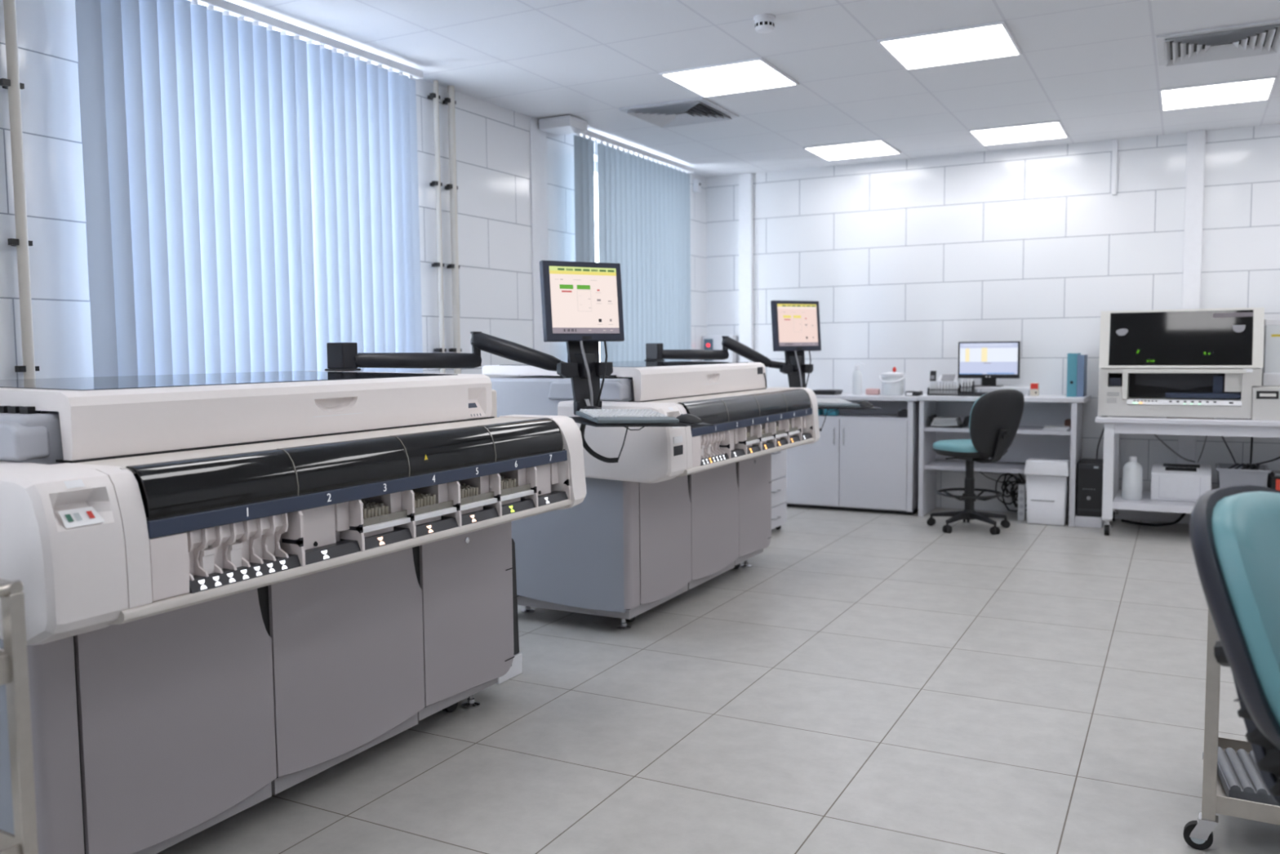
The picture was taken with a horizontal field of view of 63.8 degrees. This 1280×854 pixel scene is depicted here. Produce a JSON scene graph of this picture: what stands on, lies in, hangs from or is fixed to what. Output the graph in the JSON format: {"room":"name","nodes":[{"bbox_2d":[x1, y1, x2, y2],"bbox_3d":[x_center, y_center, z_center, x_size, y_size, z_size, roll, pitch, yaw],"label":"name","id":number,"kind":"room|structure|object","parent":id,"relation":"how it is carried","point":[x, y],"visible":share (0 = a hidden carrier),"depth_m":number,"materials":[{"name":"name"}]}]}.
{"room":"laboratory","nodes":[
{"label":"laboratory","id":0,"kind":"room"},
{"bbox_2d":[0,0,706,379],"bbox_3d":[-2.345,-0.376,3.960,0.300,2.807,12.043,2,5,28],"label":"wall","id":1,"kind":"structure","parent":0,"point":[493,169],"depth_m":5.76,"materials":[{"name":"white tile"}]},
{"bbox_2d":[0,0,39,378],"bbox_3d":[-2.248,-0.360,3.748,0.068,2.805,0.078,2,5,28],"label":"pipe","id":2,"kind":"object","parent":1,"relation":"attached to","point":[12,83],"visible":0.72,"depth_m":3.69,"materials":[{"name":"white plastic"}]},
{"bbox_2d":[427,80,446,373],"bbox_3d":[-1.143,-0.528,5.838,0.064,2.805,0.068,2,5,28],"label":"pipe","id":3,"kind":"object","parent":1,"relation":"attached to","point":[434,95],"visible":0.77,"depth_m":5.78,"materials":[{"name":"white plastic"}]},
{"bbox_2d":[442,85,462,373],"bbox_3d":[-1.077,-0.537,5.956,0.070,2.805,0.080,2,5,28],"label":"pipe","id":4,"kind":"object","parent":1,"relation":"attached to","point":[450,100],"visible":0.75,"depth_m":5.89,"materials":[{"name":"white plastic"}]},
{"bbox_2d":[528,116,550,355],"bbox_3d":[-0.653,-0.607,6.819,0.012,2.807,0.185,2,5,28],"label":"trim","id":5,"kind":"structure","parent":1,"relation":"attached to","point":[538,150],"depth_m":6.74,"materials":[{"name":"white plastic"}]},
{"bbox_2d":[693,179,701,193],"bbox_3d":[0.495,-2.073,8.863,0.057,0.110,0.070,2,5,28],"label":"sensor","id":6,"kind":"object","parent":1,"relation":"attached to","point":[696,183],"visible":1,"depth_m":8.84,"materials":[{"name":"white paint"}]},
{"bbox_2d":[155,506,1279,853],"bbox_3d":[0.581,1.162,2.647,6.780,0.120,12.243,2,5,28],"label":"floor","id":7,"kind":"structure","parent":0,"point":[872,682],"depth_m":3.58,"materials":[{"name":"grey tile"}]},
{"bbox_2d":[0,578,38,853],"bbox_3d":[-1.349,0.733,1.574,0.537,0.934,0.614,2,5,28],"label":"cart","id":8,"kind":"object","parent":7,"relation":"on","point":[14,672],"visible":1,"depth_m":1.70,"materials":[{"name":"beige metal"}]},
{"bbox_2d":[0,648,10,684],"bbox_3d":[-1.352,0.410,1.550,0.431,0.046,0.576,2,5,28],"label":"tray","id":9,"kind":"object","parent":8,"relation":"on","point":[5,654],"depth_m":1.68,"materials":[{"name":"beige metal"}]},
{"bbox_2d":[0,829,20,853],"bbox_3d":[-1.349,0.729,1.574,0.431,0.046,0.576,2,5,28],"label":"tray","id":10,"kind":"object","parent":8,"relation":"on","point":[10,843],"depth_m":1.74,"materials":[{"name":"beige metal"}]},
{"bbox_2d":[0,370,586,853],"bbox_3d":[-1.156,0.463,3.138,1.163,1.235,2.022,2,5,28],"label":"laboratory analyzer","id":11,"kind":"object","parent":7,"relation":"on","point":[239,587],"visible":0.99,"depth_m":2.62,"materials":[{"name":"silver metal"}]},
{"bbox_2d":[198,579,207,589],"bbox_3d":[-0.972,0.350,2.287,0.008,0.020,0.017,2,5,28],"label":"lamp","id":12,"kind":"object","parent":11,"relation":"on","point":[202,584],"depth_m":2.29,"materials":[{"name":"white plastic"}]},
{"bbox_2d":[213,575,221,586],"bbox_3d":[-0.954,0.347,2.321,0.008,0.020,0.017,2,5,28],"label":"lamp","id":13,"kind":"object","parent":11,"relation":"on","point":[216,579],"depth_m":2.32,"materials":[{"name":"white plastic"}]},
{"bbox_2d":[226,572,235,582],"bbox_3d":[-0.936,0.345,2.356,0.008,0.020,0.017,2,5,28],"label":"lamp","id":14,"kind":"object","parent":11,"relation":"on","point":[231,576],"depth_m":2.36,"materials":[{"name":"white plastic"}]},
{"bbox_2d":[240,568,248,578],"bbox_3d":[-0.917,0.342,2.390,0.008,0.020,0.017,2,5,28],"label":"lamp","id":15,"kind":"object","parent":11,"relation":"on","point":[244,572],"depth_m":2.39,"materials":[{"name":"white plastic"}]},
{"bbox_2d":[253,565,262,575],"bbox_3d":[-0.899,0.339,2.424,0.008,0.020,0.017,2,5,28],"label":"lamp","id":16,"kind":"object","parent":11,"relation":"on","point":[257,569],"depth_m":2.42,"materials":[{"name":"white plastic"}]},
{"bbox_2d":[266,563,275,572],"bbox_3d":[-0.881,0.336,2.458,0.008,0.020,0.017,2,5,28],"label":"lamp","id":17,"kind":"object","parent":11,"relation":"on","point":[270,566],"depth_m":2.46,"materials":[{"name":"white plastic"}]},
{"bbox_2d":[279,560,287,568],"bbox_3d":[-0.863,0.334,2.492,0.008,0.020,0.017,2,5,28],"label":"lamp","id":18,"kind":"object","parent":11,"relation":"on","point":[282,563],"depth_m":2.49,"materials":[{"name":"white plastic"}]},
{"bbox_2d":[320,550,329,559],"bbox_3d":[-0.799,0.324,2.613,0.008,0.020,0.021,2,5,28],"label":"lamp","id":19,"kind":"object","parent":11,"relation":"on","point":[325,554],"depth_m":2.61,"materials":[{"name":"white plastic"}]},
{"bbox_2d":[324,331,713,462],"bbox_3d":[-0.463,-0.172,4.216,1.528,0.627,0.508,0,4,2],"label":"monitor arm","id":20,"kind":"object","parent":11,"relation":"attached to","point":[583,366],"visible":0.85,"depth_m":4.31,"materials":[{"name":"black metal"}]},
{"bbox_2d":[539,260,624,342],"bbox_3d":[-0.246,-0.525,4.322,0.372,0.333,0.089,-3,5,-32],"label":"monitor","id":21,"kind":"object","parent":20,"relation":"attached to","point":[580,301],"visible":1,"depth_m":4.29,"materials":[{"name":"black plastic"}]},
{"bbox_2d":[575,408,679,423],"bbox_3d":[-0.049,-0.043,4.146,0.381,0.064,0.186,-3,5,-32],"label":"keyboard","id":22,"kind":"object","parent":20,"relation":"on","point":[597,415],"visible":1,"depth_m":4.11,"materials":[{"name":"white plastic"}]},
{"bbox_2d":[569,416,713,426],"bbox_3d":[-0.016,-0.023,4.207,0.584,0.046,0.279,-3,5,-29],"label":"keyboard tray","id":23,"kind":"object","parent":20,"relation":"on","point":[584,421],"depth_m":4.10,"materials":[{"name":"grey plastic"}]},
{"bbox_2d":[675,413,702,422],"bbox_3d":[0.201,-0.036,4.246,0.110,0.036,0.058,2,5,29],"label":"computer mouse","id":24,"kind":"object","parent":20,"relation":"on","point":[683,418],"visible":0.94,"depth_m":4.22,"materials":[{"name":"black plastic"}]},
{"bbox_2d":[495,537,522,684],"bbox_3d":[-0.742,0.718,4.198,0.510,0.560,0.165,2,5,28],"label":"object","id":25,"kind":"object","parent":7,"relation":"on","point":[516,668],"visible":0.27,"depth_m":4.12,"materials":[{"name":"white paint"}]},
{"bbox_2d":[482,360,820,630],"bbox_3d":[0.105,0.272,5.518,1.163,1.235,2.022,2,5,28],"label":"laboratory analyzer","id":26,"kind":"object","parent":7,"relation":"on","point":[679,508],"visible":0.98,"depth_m":4.86,"materials":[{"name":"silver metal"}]},
{"bbox_2d":[644,336,880,431],"bbox_3d":[0.776,-0.294,6.629,1.556,0.656,0.509,-2,4,-15],"label":"monitor arm","id":27,"kind":"object","parent":26,"relation":"attached to","point":[794,366],"visible":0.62,"depth_m":6.76,"materials":[{"name":"black metal"}]},
{"bbox_2d":[770,300,821,351],"bbox_3d":[1.029,-0.669,6.823,0.372,0.333,0.089,-3,5,-28],"label":"monitor","id":28,"kind":"object","parent":27,"relation":"attached to","point":[796,326],"visible":1,"depth_m":6.79,"materials":[{"name":"black plastic"}]},
{"bbox_2d":[816,398,859,407],"bbox_3d":[1.211,-0.158,6.635,0.381,0.064,0.185,-3,5,-28],"label":"keyboard","id":29,"kind":"object","parent":27,"relation":"on","point":[820,402],"visible":0.69,"depth_m":6.61,"materials":[{"name":"white plastic"}]},
{"bbox_2d":[817,406,880,408],"bbox_3d":[1.248,-0.137,6.694,0.584,0.046,0.279,-3,5,-25],"label":"keyboard tray","id":30,"kind":"object","parent":27,"relation":"on","point":[819,407],"depth_m":6.60,"materials":[{"name":"grey plastic"}]},
{"bbox_2d":[857,401,873,407],"bbox_3d":[1.467,-0.150,6.718,0.110,0.036,0.058,2,5,33],"label":"computer mouse","id":31,"kind":"object","parent":27,"relation":"on","point":[863,404],"visible":0.9,"depth_m":6.70,"materials":[{"name":"black plastic"}]},
{"bbox_2d":[771,448,786,529],"bbox_3d":[0.757,0.421,7.280,0.470,0.660,0.520,2,5,28],"label":"drawer pedestal","id":32,"kind":"object","parent":7,"relation":"on","point":[779,459],"visible":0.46,"depth_m":7.27,"materials":[{"name":"white laminate"}]},
{"bbox_2d":[785,392,924,515],"bbox_3d":[1.706,0.197,8.390,1.200,0.922,0.516,2,5,28],"label":"base cabinet","id":33,"kind":"object","parent":7,"relation":"on","point":[861,460],"visible":0.76,"depth_m":8.14,"materials":[{"name":"white laminate"}]},
{"bbox_2d":[823,408,839,416],"bbox_3d":[1.551,-0.122,8.335,0.108,0.059,0.122,1,5,22],"label":"packet","id":34,"kind":"object","parent":33,"relation":"in","point":[837,412],"visible":0.73,"depth_m":8.28,"materials":[{"name":"teal plastic"}]},
{"bbox_2d":[815,392,924,401],"bbox_3d":[1.705,-0.247,8.363,1.200,0.034,0.500,2,5,28],"label":"countertop","id":35,"kind":"structure","parent":33,"relation":"on","point":[864,397],"depth_m":8.06,"materials":[{"name":"white laminate"}]},
{"bbox_2d":[812,389,842,395],"bbox_3d":[1.521,-0.285,8.418,0.228,0.038,0.200,2,5,28],"label":"instrument box","id":36,"kind":"object","parent":35,"relation":"on","point":[817,392],"visible":0.78,"depth_m":8.34,"materials":[{"name":"black plastic"}]},
{"bbox_2d":[853,362,864,395],"bbox_3d":[1.758,-0.389,8.301,0.072,0.259,0.089,-3,5,-29],"label":"wash bottle","id":37,"kind":"object","parent":35,"relation":"on","point":[857,376],"visible":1,"depth_m":8.28,"materials":[{"name":"white plastic"}]},
{"bbox_2d":[865,388,879,395],"bbox_3d":[1.876,-0.285,8.287,0.110,0.050,0.060,2,5,28],"label":"packet","id":38,"kind":"object","parent":35,"relation":"on","point":[868,391],"visible":1,"depth_m":8.26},
{"bbox_2d":[878,366,906,395],"bbox_3d":[2.003,-0.365,8.159,0.216,0.226,0.199,2,5,28],"label":"bucket","id":39,"kind":"object","parent":35,"relation":"on","point":[892,383],"visible":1,"depth_m":8.10,"materials":[{"name":"white plastic"}]},
{"bbox_2d":[905,390,923,395],"bbox_3d":[2.144,-0.266,8.053,0.115,0.042,0.104,2,5,28],"label":"tray","id":40,"kind":"object","parent":35,"relation":"on","point":[917,393],"visible":0.9,"depth_m":8.01,"materials":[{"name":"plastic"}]},
{"bbox_2d":[897,408,907,417],"bbox_3d":[2.090,-0.107,8.086,0.096,0.055,0.140,2,5,28],"label":"box","id":41,"kind":"object","parent":33,"relation":"in","point":[902,413],"visible":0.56,"depth_m":8.03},
{"bbox_2d":[926,389,1024,534],"bbox_3d":[2.382,0.229,7.280,0.578,1.011,0.664,-2,5,-20],"label":"swivel chair","id":42,"kind":"object","parent":7,"relation":"on","point":[995,416],"visible":1,"depth_m":7.08,"materials":[{"name":"black fabric"}]},
{"bbox_2d":[933,439,977,452],"bbox_3d":[2.354,0.129,7.341,0.464,0.057,0.454,-2,5,-20],"label":"seat cushion","id":43,"kind":"object","parent":42,"relation":"on","point":[956,445],"depth_m":7.22,"materials":[{"name":"teal fabric"}]},
{"bbox_2d":[968,392,987,435],"bbox_3d":[2.449,-0.029,7.062,0.388,0.449,0.179,-2,5,-20],"label":"cushion","id":44,"kind":"object","parent":42,"relation":"on","point":[978,422],"depth_m":6.98,"materials":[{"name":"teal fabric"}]},
{"bbox_2d":[917,394,1091,526],"bbox_3d":[2.762,0.224,7.838,1.180,0.930,0.505,2,5,28],"label":"desk","id":45,"kind":"object","parent":7,"relation":"on","point":[1029,441],"visible":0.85,"depth_m":7.89,"materials":[{"name":"white laminate"}]},
{"bbox_2d":[926,370,936,394],"bbox_3d":[2.293,-0.348,8.061,0.070,0.185,0.098,2,5,28],"label":"cordless phone","id":46,"kind":"object","parent":45,"relation":"on","point":[932,373],"visible":0.31,"depth_m":8.05,"materials":[{"name":"black plastic"}]},
{"bbox_2d":[927,381,960,395],"bbox_3d":[2.332,-0.296,7.886,0.237,0.108,0.080,2,5,28],"label":"test tube rack","id":47,"kind":"object","parent":45,"relation":"on","point":[935,388],"visible":0.97,"depth_m":7.87,"materials":[{"name":"white plastic"}]},
{"bbox_2d":[937,374,959,381],"bbox_3d":[2.414,-0.333,8.050,0.150,0.156,0.148,2,5,28],"label":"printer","id":48,"kind":"object","parent":45,"relation":"on","point":[944,377],"visible":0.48,"depth_m":8.02,"materials":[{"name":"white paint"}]},
{"bbox_2d":[928,413,969,427],"bbox_3d":[2.393,-0.045,7.947,0.275,0.085,0.250,2,5,28],"label":"tray","id":49,"kind":"object","parent":45,"relation":"on","point":[940,421],"visible":0.99,"depth_m":7.88,"materials":[{"name":"black plastic"}]},
{"bbox_2d":[956,391,986,396],"bbox_3d":[2.605,-0.244,7.711,0.430,0.026,0.130,2,5,28],"label":"keyboard","id":50,"kind":"object","parent":45,"relation":"on","point":[975,393],"visible":0.44,"depth_m":7.73,"materials":[{"name":"black plastic"}]},
{"bbox_2d":[959,378,974,393],"bbox_3d":[2.486,-0.313,7.825,0.102,0.108,0.080,2,5,28],"label":"test tube rack","id":51,"kind":"object","parent":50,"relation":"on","point":[966,384],"visible":1,"depth_m":7.80,"materials":[{"name":"black plastic"}]},
{"bbox_2d":[924,460,1070,475],"bbox_3d":[2.749,0.311,7.872,1.044,0.028,0.400,2,5,28],"label":"shelf","id":52,"kind":"object","parent":45,"relation":"attached to","point":[929,465],"depth_m":7.88,"materials":[{"name":"laminate"}]},
{"bbox_2d":[924,424,1071,435],"bbox_3d":[2.740,0.017,7.836,1.044,0.028,0.430,2,5,28],"label":"shelf","id":53,"kind":"object","parent":45,"relation":"attached to","point":[1023,428],"depth_m":7.76,"materials":[{"name":"laminate"}]},
{"bbox_2d":[968,386,1030,395],"bbox_3d":[2.763,-0.277,7.863,0.435,0.065,0.260,2,5,28],"label":"keyboard","id":54,"kind":"object","parent":45,"relation":"on","point":[1027,388],"visible":0.59,"depth_m":7.74,"materials":[{"name":"white paint"}]},
{"bbox_2d":[957,341,1020,386],"bbox_3d":[2.667,-0.482,7.869,0.450,0.342,0.150,2,5,28],"label":"desktop monitor","id":55,"kind":"object","parent":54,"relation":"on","point":[988,361],"visible":1,"depth_m":7.84,"materials":[{"name":"black plastic"}]},
{"bbox_2d":[995,472,1026,511],"bbox_3d":[2.876,0.493,7.888,0.299,0.316,0.110,2,5,28],"label":"cable bundle","id":56,"kind":"object","parent":45,"relation":"hanging from","point":[1012,492],"visible":0.62,"depth_m":7.88,"materials":[{"name":"black plastic"}]},
{"bbox_2d":[1030,382,1039,395],"bbox_3d":[2.942,-0.281,7.672,0.060,0.098,0.049,2,5,28],"label":"box","id":57,"kind":"object","parent":45,"relation":"on","point":[1034,387],"visible":0.99,"depth_m":7.65,"materials":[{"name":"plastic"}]},
{"bbox_2d":[1041,425,1071,431],"bbox_3d":[3.065,0.008,7.567,0.193,0.023,0.219,2,5,28],"label":"pile","id":58,"kind":"object","parent":45,"relation":"on","point":[1057,428],"visible":0.96,"depth_m":7.49,"materials":[{"name":"paper"}]},
{"bbox_2d":[1041,428,1071,431],"bbox_3d":[3.065,0.017,7.567,0.170,0.005,0.200,2,5,31],"label":"magazine","id":59,"kind":"object","parent":58,"relation":"on","point":[1056,429],"depth_m":7.47,"materials":[{"name":"paper"}]},
{"bbox_2d":[1044,425,1069,428],"bbox_3d":[3.065,-0.001,7.566,0.170,0.005,0.200,1,5,21],"label":"magazine","id":60,"kind":"object","parent":58,"relation":"on","point":[1045,426],"depth_m":7.51,"materials":[{"name":"white paper"}]},
{"bbox_2d":[1066,352,1080,396],"bbox_3d":[3.194,-0.385,7.579,0.065,0.315,0.282,2,5,28],"label":"ring binder","id":61,"kind":"object","parent":45,"relation":"on","point":[1072,361],"visible":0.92,"depth_m":7.46,"materials":[{"name":"teal paper"}]},
{"bbox_2d":[1076,354,1087,396],"bbox_3d":[3.245,-0.378,7.554,0.045,0.303,0.280,2,5,28],"label":"ring binder","id":62,"kind":"object","parent":45,"relation":"on","point":[1082,370],"visible":1,"depth_m":7.44,"materials":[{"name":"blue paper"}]},
{"bbox_2d":[1017,484,1026,519],"bbox_3d":[2.862,0.563,7.718,0.050,0.270,0.041,2,5,28],"label":"power strip","id":63,"kind":"object","parent":7,"relation":"on","point":[1021,487],"visible":1,"depth_m":7.70,"materials":[{"name":"white plastic"}]},
{"bbox_2d":[1023,457,1070,525],"bbox_3d":[2.994,0.473,7.562,0.304,0.470,0.232,2,5,28],"label":"bin","id":64,"kind":"object","parent":7,"relation":"on","point":[1047,480],"visible":0.94,"depth_m":7.47,"materials":[{"name":"white plastic"}]},
{"bbox_2d":[1074,514,1104,528],"bbox_3d":[3.295,0.670,7.532,0.180,0.075,0.340,2,5,28],"label":"stand","id":65,"kind":"object","parent":7,"relation":"on","point":[1080,521],"visible":0.61,"depth_m":7.38,"materials":[{"name":"white laminate"}]},
{"bbox_2d":[1076,457,1103,517],"bbox_3d":[3.300,0.440,7.523,0.166,0.385,0.358,2,5,28],"label":"computer tower","id":66,"kind":"object","parent":65,"relation":"on","point":[1090,471],"visible":0.89,"depth_m":7.37,"materials":[{"name":"black plastic"}]},
{"bbox_2d":[1120,513,1186,525],"bbox_3d":[3.743,0.636,7.450,0.462,0.146,0.148,1,5,18],"label":"cable","id":67,"kind":"object","parent":7,"relation":"on","point":[1181,517],"visible":0.87,"depth_m":7.42,"materials":[{"name":"black plastic"}]},
{"bbox_2d":[1095,415,1279,535],"bbox_3d":[4.065,0.338,6.949,1.777,0.811,0.800,2,5,28],"label":"table","id":68,"kind":"object","parent":7,"relation":"on","point":[1112,500],"visible":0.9,"depth_m":6.90,"materials":[{"name":"white metal"}]},
{"bbox_2d":[1121,456,1142,500],"bbox_3d":[3.401,0.351,7.110,0.114,0.300,0.114,-2,5,-21],"label":"plastic bottle","id":69,"kind":"object","parent":68,"relation":"on","point":[1132,480],"visible":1,"depth_m":7.07,"materials":[{"name":"white plastic"}]},
{"bbox_2d":[1112,488,1195,513],"bbox_3d":[4.076,0.531,6.962,1.560,0.050,0.695,2,5,28],"label":"shelf","id":70,"kind":"object","parent":68,"relation":"attached to","point":[1145,504],"depth_m":6.95,"materials":[{"name":"white metal"}]},
{"bbox_2d":[1153,434,1195,462],"bbox_3d":[3.841,0.090,7.437,0.075,0.306,0.342,-5,6,-45],"label":"cable","id":71,"kind":"object","parent":68,"relation":"hanging from","point":[1155,435],"visible":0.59,"depth_m":7.46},
{"bbox_2d":[1150,462,1211,502],"bbox_3d":[3.753,0.381,7.140,0.365,0.229,0.323,2,5,28],"label":"printer","id":72,"kind":"object","parent":68,"relation":"on","point":[1169,482],"visible":0.84,"depth_m":7.02,"materials":[{"name":"white paint"}]},
{"bbox_2d":[1097,307,1264,419],"bbox_3d":[3.707,-0.439,7.082,0.968,0.724,0.592,2,5,28],"label":"boxed analyzer","id":73,"kind":"object","parent":68,"relation":"on","point":[1202,363],"visible":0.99,"depth_m":6.88,"materials":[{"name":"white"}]},
{"bbox_2d":[1098,307,1264,368],"bbox_3d":[3.708,-0.605,7.076,0.968,0.392,0.558,2,5,28],"label":"hood","id":74,"kind":"object","parent":73,"relation":"attached to","point":[1202,338],"depth_m":6.85,"materials":[{"name":"black"}]},
{"bbox_2d":[1126,398,1241,405],"bbox_3d":[3.627,-0.167,6.874,0.677,0.036,0.112,2,5,28],"label":"control panel","id":75,"kind":"object","parent":73,"relation":"attached to","point":[1130,402],"depth_m":6.85,"materials":[{"name":"white plastic"}]},
{"bbox_2d":[1215,462,1270,488],"bbox_3d":[4.064,0.371,6.953,0.304,0.271,0.354,2,5,28],"label":"plastic crate","id":76,"kind":"object","parent":68,"relation":"on","point":[1228,474],"visible":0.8,"depth_m":6.83,"materials":[{"name":"grey plastic"}]},
{"bbox_2d":[1251,385,1279,420],"bbox_3d":[4.186,-0.163,6.787,0.278,0.210,0.502,2,5,28],"label":"receipt printer","id":77,"kind":"object","parent":68,"relation":"on","point":[1265,400],"visible":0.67,"depth_m":6.60,"materials":[{"name":"white plastic"}]},
{"bbox_2d":[1262,319,1279,386],"bbox_3d":[4.315,-0.497,6.864,0.280,0.440,0.280,2,5,28],"label":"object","id":78,"kind":"object","parent":77,"relation":"on","point":[1271,366],"visible":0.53,"depth_m":6.80,"materials":[{"name":"white paint"}]},
{"bbox_2d":[1266,470,1279,490],"bbox_3d":[4.304,0.410,6.804,0.255,0.212,0.323,2,5,28],"label":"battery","id":79,"kind":"object","parent":68,"relation":"on","point":[1273,477],"visible":0.46,"depth_m":6.72,"materials":[{"name":"black plastic"}]},
{"bbox_2d":[1182,607,1279,849],"bbox_3d":[1.812,0.646,2.690,0.657,0.879,0.499,2,5,30],"label":"cart","id":80,"kind":"object","parent":7,"relation":"on","point":[1197,833],"visible":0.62,"depth_m":2.63,"materials":[{"name":"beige metal"}]},
{"bbox_2d":[1215,736,1279,825],"bbox_3d":[1.815,0.960,2.714,0.551,0.046,0.461,2,5,30],"label":"tray","id":81,"kind":"object","parent":80,"relation":"on","point":[1224,805],"depth_m":2.62,"materials":[{"name":"beige metal"}]},
{"bbox_2d":[1217,746,1279,805],"bbox_3d":[1.649,0.940,2.776,0.150,0.043,0.280,1,5,21],"label":"rack","id":82,"kind":"object","parent":80,"relation":"on","point":[1238,773],"visible":0.61,"depth_m":2.73,"materials":[{"name":"grey plastic"}]},
{"bbox_2d":[1189,484,1279,804],"bbox_3d":[1.171,0.649,1.517,0.578,1.062,0.677,-3,5,-32],"label":"swivel chair","id":83,"kind":"object","parent":7,"relation":"on","point":[1234,531],"visible":1,"depth_m":1.60,"materials":[{"name":"teal fabric"}]},
{"bbox_2d":[1211,491,1279,724],"bbox_3d":[1.051,0.307,1.681,0.347,0.389,0.168,-3,5,-32],"label":"cushion","id":84,"kind":"object","parent":83,"relation":"on","point":[1246,525],"depth_m":1.59,"materials":[{"name":"teal fabric"}]},
{"bbox_2d":[225,0,1279,177],"bbox_3d":[0.552,-1.756,2.427,6.780,0.120,12.243,2,5,28],"label":"ceiling","id":85,"kind":"structure","parent":0,"point":[1092,67],"depth_m":5.49,"materials":[{"name":"tile"}]},
{"bbox_2d":[75,0,423,377],"bbox_3d":[-1.611,-0.885,4.638,0.069,1.847,1.964,2,5,28],"label":"vertical blind","id":86,"kind":"object","parent":85,"relation":"hanging from","point":[251,192],"visible":0.88,"depth_m":4.41,"materials":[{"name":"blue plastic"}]},
{"bbox_2d":[537,115,588,135],"bbox_3d":[-0.500,-1.968,6.722,0.250,0.069,0.230,2,5,28],"label":"box","id":87,"kind":"object","parent":85,"relation":"attached to","point":[568,124],"visible":1,"depth_m":6.65,"materials":[{"name":"white paint"}]},
{"bbox_2d":[573,130,693,361],"bbox_3d":[-0.008,-1.128,7.663,0.046,1.847,1.870,2,5,28],"label":"vertical blind","id":88,"kind":"object","parent":85,"relation":"hanging from","point":[644,222],"visible":0.69,"depth_m":7.65,"materials":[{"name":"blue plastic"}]},
{"bbox_2d":[618,97,738,128],"bbox_3d":[0.254,-1.988,6.543,0.570,0.028,0.570,2,5,28],"label":"ceiling vent","id":89,"kind":"object","parent":85,"relation":"in","point":[698,110],"visible":1,"depth_m":6.49,"materials":[{"name":"grey metal"}]},
{"bbox_2d":[658,57,799,97],"bbox_3d":[0.504,-1.938,5.733,0.594,0.011,0.594,2,5,28],"label":"recessed light","id":90,"kind":"object","parent":85,"relation":"in","point":[757,73],"visible":1,"depth_m":5.70,"materials":[{"name":"white paint"}]},
{"bbox_2d":[753,13,775,33],"bbox_3d":[0.568,-1.833,4.691,0.100,0.065,0.100,2,5,28],"label":"smoke detector","id":91,"kind":"object","parent":85,"relation":"attached to","point":[764,23],"visible":1,"depth_m":4.66,"materials":[{"name":"white paint"}]},
{"bbox_2d":[803,138,902,160],"bbox_3d":[1.626,-2.108,7.849,0.594,0.011,0.594,2,5,28],"label":"recessed light","id":92,"kind":"object","parent":85,"relation":"in","point":[873,148],"visible":1,"depth_m":7.82,"materials":[{"name":"white paint"}]},
{"bbox_2d":[877,21,1022,71],"bbox_3d":[1.565,-1.906,5.174,0.594,0.011,0.594,2,5,28],"label":"recessed light","id":93,"kind":"object","parent":85,"relation":"in","point":[989,41],"visible":1,"depth_m":5.14,"materials":[{"name":"white paint"}]},
{"bbox_2d":[968,120,1068,146],"bbox_3d":[2.687,-2.076,7.289,0.594,0.011,0.594,2,5,28],"label":"recessed light","id":94,"kind":"object","parent":85,"relation":"in","point":[1051,130],"visible":1,"depth_m":7.25,"materials":[{"name":"white paint"}]},
{"bbox_2d":[1156,18,1279,66],"bbox_3d":[2.907,-1.909,5.143,0.570,0.028,0.570,2,5,28],"label":"ceiling vent","id":95,"kind":"object","parent":85,"relation":"in","point":[1263,37],"visible":1,"depth_m":5.12,"materials":[{"name":"white metal"}]},
{"bbox_2d":[1159,75,1277,111],"bbox_3d":[3.467,-2.002,6.200,0.594,0.011,0.594,2,5,28],"label":"recessed light","id":96,"kind":"object","parent":85,"relation":"in","point":[1259,89],"visible":1,"depth_m":6.17,"materials":[{"name":"white paint"}]},
{"bbox_2d":[706,124,1279,522],"bbox_3d":[3.380,-0.724,7.844,6.780,2.807,0.200,2,5,28],"label":"wall","id":97,"kind":"structure","parent":0,"point":[904,262],"depth_m":7.97,"materials":[{"name":"white tile"}]},
{"bbox_2d":[702,335,737,362],"bbox_3d":[0.698,-0.656,9.073,0.285,0.300,0.145,2,5,28],"label":"control box","id":98,"kind":"object","parent":97,"relation":"attached to","point":[709,342],"visible":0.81,"depth_m":9.03,"materials":[{"name":"white paint"}]},
{"bbox_2d":[738,173,753,362],"bbox_3d":[0.929,-0.787,8.999,0.119,2.807,0.045,2,5,28],"label":"trim","id":99,"kind":"structure","parent":97,"relation":"attached to","point":[745,180],"depth_m":8.93,"materials":[{"name":"white plastic"}]},
{"bbox_2d":[756,221,757,351],"bbox_3d":[1.019,-1.056,8.945,0.006,1.450,0.015,2,5,28],"label":"cable","id":100,"kind":"object","parent":97,"relation":"attached to","point":[757,221],"visible":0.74,"depth_m":8.93,"materials":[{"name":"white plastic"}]},
{"bbox_2d":[1111,138,1117,195],"bbox_3d":[3.489,-1.910,7.566,0.034,0.402,0.020,2,5,28],"label":"trim","id":101,"kind":"structure","parent":97,"relation":"attached to","point":[1114,159],"depth_m":7.56,"materials":[{"name":"white plastic"}]},
{"bbox_2d":[1175,129,1205,524],"bbox_3d":[3.958,-0.696,7.400,0.116,2.807,0.045,2,5,28],"label":"trim","id":102,"kind":"structure","parent":97,"relation":"attached to","point":[1196,140],"depth_m":7.33,"materials":[{"name":"white plastic"}]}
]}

